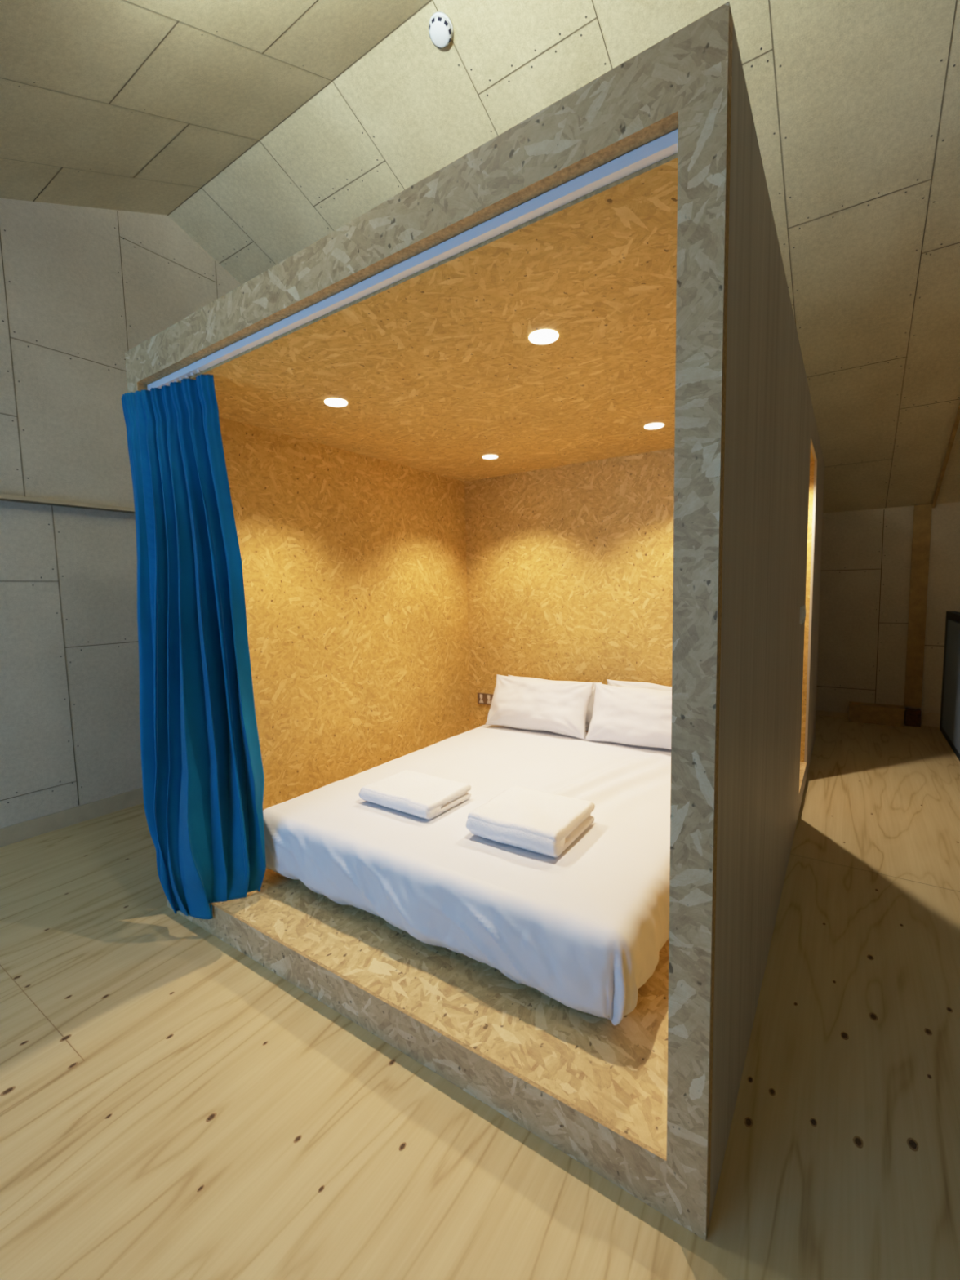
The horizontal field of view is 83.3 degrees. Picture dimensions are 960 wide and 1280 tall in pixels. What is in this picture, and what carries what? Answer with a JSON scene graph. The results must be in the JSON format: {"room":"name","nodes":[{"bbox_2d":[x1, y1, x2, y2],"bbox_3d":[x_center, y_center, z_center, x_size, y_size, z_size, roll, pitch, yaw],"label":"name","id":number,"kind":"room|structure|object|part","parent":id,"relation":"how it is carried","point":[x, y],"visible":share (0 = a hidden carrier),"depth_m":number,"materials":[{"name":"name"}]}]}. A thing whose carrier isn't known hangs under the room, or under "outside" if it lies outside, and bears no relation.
{"room":"attic bedroom","nodes":[
{"label":"attic bedroom","id":0,"kind":"room"},
{"bbox_2d":[0,198,241,828],"bbox_3d":[-2.017,-0.892,3.823,0.122,3.838,8.650,2,6,34],"label":"wall","id":1,"kind":"structure","parent":0,"point":[82,287],"depth_m":3.17,"materials":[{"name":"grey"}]},
{"bbox_2d":[0,493,134,513],"bbox_3d":[-1.932,-0.853,3.769,0.085,0.022,8.650,2,6,34],"label":"trim","id":2,"kind":"structure","parent":1,"relation":"attached to","point":[2,497],"depth_m":3.08,"materials":[{"name":"brown"}]},
{"bbox_2d":[0,787,143,847],"bbox_3d":[-1.922,0.972,3.953,0.018,0.098,8.650,2,6,34],"label":"baseboard","id":3,"kind":"structure","parent":1,"relation":"attached to","point":[21,831],"depth_m":3.19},
{"bbox_2d":[0,715,959,1279],"bbox_3d":[0.797,1.190,2.116,6.830,0.121,8.890,2,6,34],"label":"floor","id":4,"kind":"structure","parent":0,"point":[173,1106],"depth_m":1.41,"materials":[{"name":"brown wood"}]},
{"bbox_2d":[124,1,824,1240],"bbox_3d":[0.733,-0.137,3.377,2.199,2.300,4.280,2,6,34],"label":"pod","id":5,"kind":"object","parent":4,"relation":"on","point":[393,569],"visible":0.83,"depth_m":1.69,"materials":[{"name":"brown wood"}]},
{"bbox_3d":[-1.335,0.075,2.233,0.080,2.170,0.036,2,6,34],"label":"post","id":6,"kind":"part","parent":5,"relation":"part of","materials":[{"name":"beige wood"}]},
{"bbox_3d":[-0.153,-0.175,4.001,0.030,2.300,4.244,2,6,34],"label":"panel","id":7,"kind":"part","parent":5,"relation":"part of","materials":[{"name":"beige wood"}]},
{"bbox_2d":[324,398,347,407],"bbox_3d":[-0.606,-0.998,2.269,0.096,0.006,0.096,2,6,34],"label":"recessed light","id":8,"kind":"object","parent":5,"relation":"attached to","point":[336,402],"visible":1,"depth_m":2.27,"materials":[{"name":"white"}]},
{"bbox_2d":[146,128,678,390],"bbox_3d":[-0.465,-0.957,1.568,2.037,0.032,0.024,2,6,34],"label":"track","id":9,"kind":"object","parent":5,"relation":"attached to","point":[665,146],"visible":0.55,"depth_m":1.27,"materials":[{"name":"white metal"}]},
{"bbox_2d":[121,373,266,919],"bbox_3d":[-1.150,0.065,2.078,0.571,2.059,0.208,0,5,12],"label":"curtain","id":10,"kind":"object","parent":9,"relation":"hanging from","point":[203,777],"visible":1,"depth_m":2.10,"materials":[{"name":"blue fabric"}]},
{"bbox_3d":[0.699,-1.274,3.304,2.089,0.022,4.244,2,6,34],"label":"roof panel","id":11,"kind":"part","parent":5,"relation":"part of","materials":[{"name":"beige wood"}]},
{"bbox_3d":[0.692,-1.133,3.302,2.089,0.022,4.158,2,6,34],"label":"ceiling panel","id":12,"kind":"part","parent":5,"relation":"part of","materials":[{"name":"beige wood"}]},
{"bbox_2d":[262,724,671,1025],"bbox_3d":[0.215,0.804,2.583,1.666,0.314,1.873,2,6,34],"label":"duvet","id":13,"kind":"object","parent":5,"relation":"on","point":[586,926],"visible":0.68,"depth_m":1.87,"materials":[{"name":"white fabric"}]},
{"bbox_2d":[358,769,471,819],"bbox_3d":[-0.278,0.654,2.315,0.392,0.066,0.302,2,6,34],"label":"folded towel","id":14,"kind":"object","parent":13,"relation":"on","point":[422,795],"visible":1,"depth_m":2.25,"materials":[{"name":"white fabric"}]},
{"bbox_2d":[466,786,595,857],"bbox_3d":[0.192,0.661,2.004,0.359,0.090,0.360,2,6,34],"label":"folded towel","id":15,"kind":"object","parent":13,"relation":"on","point":[547,824],"visible":1,"depth_m":1.93,"materials":[{"name":"white fabric"}]},
{"bbox_2d":[484,674,594,739],"bbox_3d":[0.365,0.412,3.427,0.702,0.321,0.230,2,6,34],"label":"pillow","id":16,"kind":"object","parent":13,"relation":"on","point":[522,703],"visible":1,"depth_m":3.34,"materials":[{"name":"white fabric"}]},
{"bbox_2d":[585,682,671,749],"bbox_3d":[0.957,0.433,3.025,0.736,0.324,0.230,2,6,34],"label":"pillow","id":17,"kind":"object","parent":13,"relation":"on","point":[631,716],"visible":0.6,"depth_m":3.02,"materials":[{"name":"white fabric"}]},
{"bbox_2d":[477,692,493,705],"bbox_3d":[0.041,0.441,4.031,0.144,0.084,0.012,2,6,34],"label":"wall socket","id":18,"kind":"object","parent":5,"relation":"attached to","point":[482,698],"visible":0.94,"depth_m":4.03,"materials":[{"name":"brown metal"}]},
{"bbox_2d":[482,454,497,459],"bbox_3d":[0.061,-1.100,3.244,0.096,0.006,0.096,2,6,34],"label":"recessed light","id":19,"kind":"object","parent":5,"relation":"attached to","point":[486,456],"visible":1,"depth_m":3.23,"materials":[{"name":"white"}]},
{"bbox_2d":[528,328,559,344],"bbox_3d":[0.203,-0.965,1.720,0.096,0.006,0.096,2,6,34],"label":"recessed light","id":20,"kind":"object","parent":5,"relation":"attached to","point":[543,336],"visible":1,"depth_m":1.72,"materials":[{"name":"white"}]},
{"bbox_2d":[644,422,664,429],"bbox_3d":[0.869,-1.067,2.694,0.096,0.006,0.096,2,6,34],"label":"recessed light","id":21,"kind":"object","parent":5,"relation":"attached to","point":[654,425],"visible":1,"depth_m":2.69,"materials":[{"name":"white"}]},
{"bbox_3d":[0.416,0.145,1.043,0.080,2.170,0.036,2,6,34],"label":"post","id":22,"kind":"part","parent":5,"relation":"part of","materials":[{"name":"beige wood"}]},
{"bbox_2d":[799,604,805,624],"bbox_3d":[1.575,-0.125,2.646,0.015,0.088,0.397,2,6,34],"label":"light switch","id":23,"kind":"object","parent":5,"relation":"attached to","point":[802,609],"visible":1,"depth_m":2.63,"materials":[{"name":"white plastic"}]},
{"bbox_2d":[848,701,905,726],"bbox_3d":[3.796,0.707,5.173,0.430,0.168,0.164,2,6,34],"label":"plinth","id":24,"kind":"object","parent":4,"relation":"on","point":[859,712],"visible":1,"depth_m":5.11,"materials":[{"name":"brown wood"}]},
{"bbox_2d":[903,707,921,727],"bbox_3d":[4.044,0.724,5.044,0.113,0.147,0.099,2,6,34],"label":"block","id":25,"kind":"object","parent":4,"relation":"on","point":[912,716],"visible":0.9,"depth_m":5.01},
{"bbox_2d":[939,611,959,760],"bbox_3d":[3.835,0.336,4.259,0.152,1.070,1.340,2,6,34],"label":"screen","id":26,"kind":"object","parent":4,"relation":"on","point":[949,725],"visible":1,"depth_m":4.37,"materials":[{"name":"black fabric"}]},
{"bbox_2d":[0,0,959,513],"bbox_3d":[0.734,-1.817,1.845,6.830,1.995,8.890,2,6,34],"label":"ceiling","id":27,"kind":"structure","parent":0,"point":[262,129],"depth_m":2.58,"materials":[{"name":"brown"}]},
{"bbox_2d":[428,11,453,48],"bbox_3d":[-0.172,-2.673,2.370,0.108,0.076,0.109,2,6,34],"label":"smoke detector","id":28,"kind":"object","parent":27,"relation":"attached to","point":[441,30],"visible":1,"depth_m":2.35,"materials":[{"name":"white plastic"}]},
{"bbox_2d":[816,502,959,724],"bbox_3d":[3.240,-0.257,5.625,6.590,2.030,0.122,2,6,34],"label":"wall","id":29,"kind":"structure","parent":0,"point":[866,555],"depth_m":5.16,"materials":[{"name":"brown"}]},
{"bbox_2d":[815,710,940,727],"bbox_3d":[4.635,0.757,4.693,3.170,0.120,0.020,2,6,34],"label":"baseboard","id":30,"kind":"structure","parent":29,"relation":"attached to","point":[929,719],"depth_m":5.02,"materials":[{"name":"brown wood"}]},
{"bbox_2d":[903,503,932,707],"bbox_3d":[4.042,-0.301,4.982,0.125,1.860,0.030,2,6,34],"label":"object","id":31,"kind":"structure","parent":29,"relation":"attached to","point":[922,513],"depth_m":4.97,"materials":[{"name":"brown wood"}]},
{"bbox_2d":[932,403,959,508],"bbox_3d":[2.836,-1.922,2.980,0.022,1.849,4.400,2,6,34],"label":"trim","id":32,"kind":"structure","parent":29,"relation":"attached to","point":[956,424],"depth_m":4.22,"materials":[{"name":"brown wood"}]},
{"bbox_3d":[0.276,0.822,2.686,1.455,0.276,1.875,2,6,34],"label":"mattress","id":33,"kind":"object","parent":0,"visible":0},
{"bbox_2d":[507,674,602,731],"bbox_3d":[0.467,0.410,3.577,0.696,0.305,0.141,2,6,34],"label":"pillow","id":34,"kind":"object","parent":33,"relation":"on","point":[590,706],"visible":0.06,"depth_m":3.39,"materials":[{"name":"white fabric"}]},
{"bbox_2d":[606,679,671,691],"bbox_3d":[1.077,0.419,3.152,0.739,0.330,0.156,2,6,34],"label":"pillow","id":35,"kind":"object","parent":33,"relation":"on","point":[611,682],"visible":0.09,"depth_m":3.25,"materials":[{"name":"white fabric"}]}
]}

